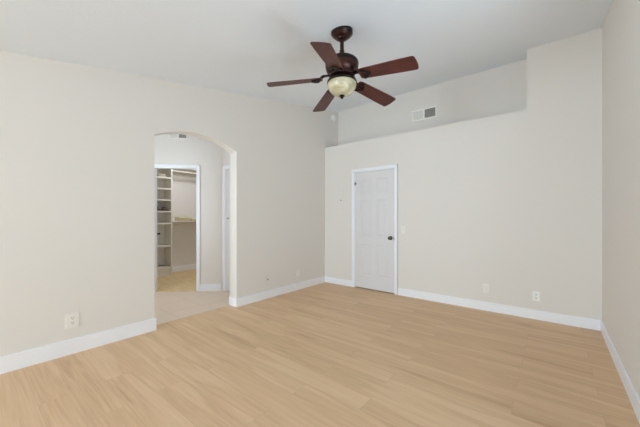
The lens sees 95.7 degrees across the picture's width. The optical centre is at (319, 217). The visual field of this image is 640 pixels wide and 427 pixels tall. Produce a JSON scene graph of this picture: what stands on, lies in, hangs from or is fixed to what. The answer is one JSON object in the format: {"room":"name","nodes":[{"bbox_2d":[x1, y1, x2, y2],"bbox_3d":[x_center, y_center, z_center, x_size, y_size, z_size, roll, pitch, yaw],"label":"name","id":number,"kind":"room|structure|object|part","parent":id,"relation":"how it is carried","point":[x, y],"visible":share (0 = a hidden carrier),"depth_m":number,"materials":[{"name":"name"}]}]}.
{"room":"empty bedroom","nodes":[
{"label":"empty bedroom","id":0,"kind":"room"},
{"bbox_2d":[0,50,337,356],"bbox_3d":[-2.968,-0.404,1.887,0.163,3.529,10.635,0,0,39],"label":"wall","id":1,"kind":"structure","parent":0,"point":[77,142],"depth_m":2.87,"materials":[{"name":"white paint"}]},
{"bbox_2d":[66,312,78,328],"bbox_3d":[-2.254,0.938,2.635,0.010,0.135,0.092,0,0,39],"label":"wall outlet","id":2,"kind":"object","parent":1,"relation":"attached to","point":[72,319],"visible":1,"depth_m":2.63,"materials":[{"name":"white plastic"}]},
{"bbox_2d":[0,318,155,373],"bbox_3d":[-4.052,1.175,0.529,0.177,0.130,6.961,0,0,39],"label":"baseboard","id":3,"kind":"structure","parent":1,"relation":"attached to","point":[9,363],"depth_m":2.62,"materials":[{"name":"white paint"}]},
{"bbox_2d":[229,276,324,306],"bbox_3d":[-0.594,1.183,4.826,0.177,0.115,2.008,0,0,39],"label":"baseboard","id":4,"kind":"structure","parent":1,"relation":"attached to","point":[256,297],"depth_m":4.52,"materials":[{"name":"white paint"}]},
{"bbox_2d":[172,173,195,266],"bbox_3d":[-3.456,-0.010,6.461,0.120,2.600,2.750,0,0,39],"label":"wall","id":5,"kind":"structure","parent":0,"point":[183,188],"depth_m":6.72,"materials":[{"name":"white paint"}]},
{"bbox_2d":[172,264,195,271],"bbox_3d":[-3.003,1.173,6.918,0.014,0.126,1.270,0,0,39],"label":"baseboard","id":6,"kind":"structure","parent":5,"relation":"attached to","point":[190,266],"depth_m":6.71,"materials":[{"name":"white paint"}]},
{"bbox_2d":[172,221,195,224],"bbox_3d":[-2.884,0.128,6.806,0.340,0.095,1.295,0,0,39],"label":"closet shelf","id":7,"kind":"object","parent":5,"relation":"attached to","point":[173,222],"visible":0.37,"depth_m":6.64,"materials":[{"name":"beige wood"}]},
{"bbox_2d":[174,217,189,220],"bbox_3d":[-3.091,0.034,6.505,0.244,0.093,0.274,0,0,39],"label":"folded towel","id":8,"kind":"object","parent":7,"relation":"on","point":[176,218],"visible":1,"depth_m":6.43,"materials":[{"name":"beige fabric"}]},
{"bbox_2d":[172,169,195,175],"bbox_3d":[-2.884,-1.048,6.806,0.340,0.095,1.295,0,0,39],"label":"closet shelf","id":9,"kind":"object","parent":5,"relation":"attached to","point":[185,170],"visible":0.16,"depth_m":6.63,"materials":[{"name":"white wood"}]},
{"bbox_2d":[155,134,222,283],"bbox_3d":[-2.858,-0.080,4.825,2.585,2.880,0.100,0,0,-6],"label":"wall","id":10,"kind":"structure","parent":0,"point":[192,150],"depth_m":4.88,"materials":[{"name":"white paint"}]},
{"bbox_2d":[155,164,199,291],"bbox_3d":[-2.412,0.180,4.864,0.787,2.120,0.119,0,0,-6],"label":"trim","id":11,"kind":"structure","parent":10,"relation":"attached to","point":[157,166],"depth_m":4.85,"materials":[{"name":"white paint"}]},
{"bbox_2d":[169,134,186,138],"bbox_3d":[-2.361,-1.364,4.821,0.292,0.112,0.014,0,0,-6],"label":"air vent","id":12,"kind":"object","parent":10,"relation":"in","point":[171,136],"visible":0.59,"depth_m":4.82,"materials":[{"name":"white metal"}]},
{"bbox_2d":[200,284,221,290],"bbox_3d":[-1.841,1.183,4.878,0.351,0.115,0.014,0,0,-6],"label":"baseboard","id":13,"kind":"structure","parent":10,"relation":"attached to","point":[203,287],"depth_m":4.87,"materials":[{"name":"white paint"}]},
{"bbox_2d":[223,149,229,165],"bbox_3d":[-1.309,-0.080,4.701,0.782,2.880,0.100,0,0,39],"label":"wall","id":14,"kind":"structure","parent":0,"point":[226,155],"depth_m":4.84,"materials":[{"name":"white paint"}]},
{"bbox_2d":[222,165,229,290],"bbox_3d":[-1.304,0.190,4.685,0.788,2.100,0.119,0,0,39],"label":"trim","id":15,"kind":"structure","parent":14,"relation":"attached to","point":[224,168],"depth_m":4.86,"materials":[{"name":"white paint"}]},
{"bbox_2d":[226,169,229,290],"bbox_3d":[-1.325,0.211,4.658,0.652,2.029,0.067,0,0,39],"label":"door","id":16,"kind":"structure","parent":14,"relation":"in","point":[227,170],"depth_m":4.81,"materials":[{"name":"white paint"}]},
{"bbox_2d":[0,0,612,111],"bbox_3d":[-1.429,-1.717,0.648,4.115,1.144,10.635,0,0,39],"label":"ceiling","id":17,"kind":"structure","parent":0,"point":[234,46],"depth_m":2.61,"materials":[{"name":"white paint"}]},
{"bbox_2d":[267,25,418,111],"bbox_3d":[0.232,-1.382,2.582,1.264,0.641,1.300,0,0,39],"label":"ceiling fan","id":18,"kind":"object","parent":17,"relation":"hanging from","point":[342,67],"visible":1,"depth_m":2.51,"materials":[{"name":"brown wood"}]},
{"bbox_3d":[-0.225,-1.212,2.595,0.499,0.006,0.152,-6,13,-1],"label":"blade","id":19,"kind":"part","parent":18,"relation":"part of","materials":[{"name":"brown wood"}]},
{"bbox_3d":[0.062,-1.212,3.000,0.152,0.006,0.499,-14,-1,-20],"label":"blade","id":20,"kind":"part","parent":18,"relation":"part of","materials":[{"name":"brown wood"}]},
{"bbox_3d":[0.072,-1.212,2.198,0.152,0.006,0.499,13,10,16],"label":"blade","id":21,"kind":"part","parent":18,"relation":"part of","materials":[{"name":"brown wood"}]},
{"bbox_3d":[0.197,-1.153,2.600,0.258,0.114,0.258,0,0,39],"label":"lamp shade","id":22,"kind":"part","parent":18,"relation":"part of","materials":[{"name":"white glass"}]},
{"bbox_3d":[0.536,-1.212,2.853,0.499,0.006,0.152,7,-17,-36],"label":"blade","id":23,"kind":"part","parent":18,"relation":"part of","materials":[{"name":"brown wood"}]},
{"bbox_3d":[0.542,-1.212,2.356,0.499,0.006,0.152,7,-9,35],"label":"blade","id":24,"kind":"part","parent":18,"relation":"part of","materials":[{"name":"brown wood"}]},
{"bbox_2d":[0,269,639,426],"bbox_3d":[-2.717,1.298,1.685,7.382,0.124,10.635,0,0,39],"label":"floor","id":25,"kind":"structure","parent":0,"point":[325,354],"depth_m":2.33,"materials":[{"name":"brown wood"}]},
{"bbox_2d":[157,169,171,276],"bbox_3d":[-3.438,0.058,6.117,0.340,2.356,0.475,0,0,39],"label":"closet shelving unit","id":26,"kind":"object","parent":25,"relation":"on","point":[164,184],"visible":0.36,"depth_m":6.28,"materials":[{"name":"white wood"}]},
{"bbox_3d":[-3.568,0.010,6.221,0.008,2.260,0.419,0,0,39],"label":"panel","id":27,"kind":"part","parent":26,"relation":"part of","materials":[{"name":"white wood"}]},
{"bbox_2d":[157,206,167,210],"bbox_3d":[-3.376,-0.187,6.114,0.300,0.102,0.118,0,0,-39],"label":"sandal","id":28,"kind":"object","parent":26,"relation":"on","point":[163,208],"visible":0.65,"depth_m":6.10,"materials":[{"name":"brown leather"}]},
{"bbox_3d":[-3.435,1.055,6.114,0.332,0.028,0.419,0,0,39],"label":"shelf","id":29,"kind":"part","parent":26,"relation":"part of","materials":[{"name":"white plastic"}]},
{"bbox_3d":[-3.435,0.608,6.114,0.332,0.028,0.419,0,0,39],"label":"shelf","id":30,"kind":"part","parent":26,"relation":"part of","materials":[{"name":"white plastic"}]},
{"bbox_3d":[-3.435,-0.602,6.114,0.332,0.028,0.419,0,0,39],"label":"shelf","id":31,"kind":"part","parent":26,"relation":"part of","materials":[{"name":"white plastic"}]},
{"bbox_3d":[-3.435,-0.836,6.114,0.332,0.028,0.419,0,0,39],"label":"shelf","id":32,"kind":"part","parent":26,"relation":"part of","materials":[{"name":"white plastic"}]},
{"bbox_3d":[-3.298,0.058,6.291,0.340,2.356,0.028,0,0,39],"label":"panel","id":33,"kind":"part","parent":26,"relation":"part of","materials":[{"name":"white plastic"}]},
{"bbox_2d":[338,59,526,144],"bbox_3d":[1.891,-0.404,4.738,3.832,3.529,0.100,0,0,39],"label":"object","id":34,"kind":"structure","parent":0,"point":[500,90],"depth_m":4.58,"materials":[{"name":"white paint"}]},
{"bbox_2d":[412,106,436,121],"bbox_3d":[1.724,-1.714,4.798,0.402,0.176,0.014,0,0,39],"label":"air vent","id":35,"kind":"object","parent":34,"relation":"attached to","point":[430,112],"visible":1,"depth_m":4.79,"materials":[{"name":"white metal"}]},
{"bbox_2d":[325,28,601,319],"bbox_3d":[1.723,-0.396,4.530,3.832,3.511,0.435,0,0,39],"label":"wall","id":36,"kind":"structure","parent":0,"point":[511,203],"depth_m":3.69,"materials":[{"name":"white paint"}]},
{"bbox_2d":[325,276,351,286],"bbox_3d":[0.328,1.186,5.364,0.612,0.108,0.014,0,0,39],"label":"baseboard","id":37,"kind":"structure","parent":36,"relation":"attached to","point":[327,279],"depth_m":5.34,"materials":[{"name":"white paint"}]},
{"bbox_2d":[334,185,344,213],"bbox_3d":[0.354,-0.325,5.346,0.250,0.540,0.010,0,0,39],"label":"electrical panel","id":38,"kind":"object","parent":36,"relation":"attached to","point":[339,190],"visible":1,"depth_m":5.34,"materials":[{"name":"white paint"}]},
{"bbox_3d":[0.354,-0.325,5.345,0.190,0.400,0.004,0,0,39],"label":"panel door","id":39,"kind":"part","parent":38,"relation":"part of","materials":[{"name":"white paint"}]},
{"bbox_2d":[355,169,393,292],"bbox_3d":[0.901,0.218,4.901,0.748,2.015,0.105,0,0,39],"label":"door","id":40,"kind":"structure","parent":36,"relation":"in","point":[374,190],"depth_m":4.89,"materials":[{"name":"white paint"}]},
{"bbox_2d":[352,164,397,294],"bbox_3d":[0.941,0.195,4.944,0.862,2.091,0.139,0,0,39],"label":"trim","id":41,"kind":"structure","parent":36,"relation":"attached to","point":[354,171],"depth_m":4.67,"materials":[{"name":"white paint"}]},
{"bbox_2d":[401,226,405,232],"bbox_3d":[1.313,0.194,4.569,0.072,0.115,0.016,0,0,39],"label":"light switch","id":42,"kind":"object","parent":36,"relation":"attached to","point":[403,228],"visible":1,"depth_m":4.57,"materials":[{"name":"white plastic"}]},
{"bbox_2d":[483,284,488,292],"bbox_3d":[2.209,0.944,3.852,0.070,0.115,0.010,0,0,39],"label":"wall outlet","id":43,"kind":"object","parent":36,"relation":"attached to","point":[485,286],"visible":1,"depth_m":3.85,"materials":[{"name":"white plastic"}]},
{"bbox_2d":[398,288,601,330],"bbox_3d":[2.159,1.183,3.890,2.350,0.115,0.014,0,0,39],"label":"baseboard","id":44,"kind":"structure","parent":36,"relation":"attached to","point":[587,323],"depth_m":3.68,"materials":[{"name":"white paint"}]},
{"bbox_2d":[532,291,539,301],"bbox_3d":[2.626,0.958,3.516,0.075,0.118,0.010,0,0,39],"label":"wall outlet","id":45,"kind":"object","parent":36,"relation":"attached to","point":[535,295],"visible":1,"depth_m":3.52,"materials":[{"name":"white plastic"}]},
{"bbox_2d":[602,0,639,398],"bbox_3d":[0.127,-0.404,-0.604,0.120,3.529,10.635,0,0,39],"label":"wall","id":46,"kind":"structure","parent":0,"point":[621,26],"depth_m":2.23,"materials":[{"name":"white paint"}]},
{"bbox_2d":[601,321,639,423],"bbox_3d":[-0.066,1.183,-0.737,0.014,0.115,9.986,0,0,39],"label":"baseboard","id":47,"kind":"structure","parent":46,"relation":"attached to","point":[633,397],"depth_m":2.13,"materials":[{"name":"white paint"}]},
{"bbox_3d":[-1.702,-0.010,6.751,2.490,2.600,0.100,0,0,39],"label":"wall","id":48,"kind":"structure","parent":0,"visible":0},
{"bbox_2d":[172,169,195,173],"bbox_3d":[-2.778,-1.005,6.721,0.060,0.060,1.295,0,0,39],"label":"closet rod","id":49,"kind":"object","parent":48,"relation":"attached to","point":[172,169],"visible":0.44,"depth_m":6.40,"materials":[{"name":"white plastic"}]}
]}

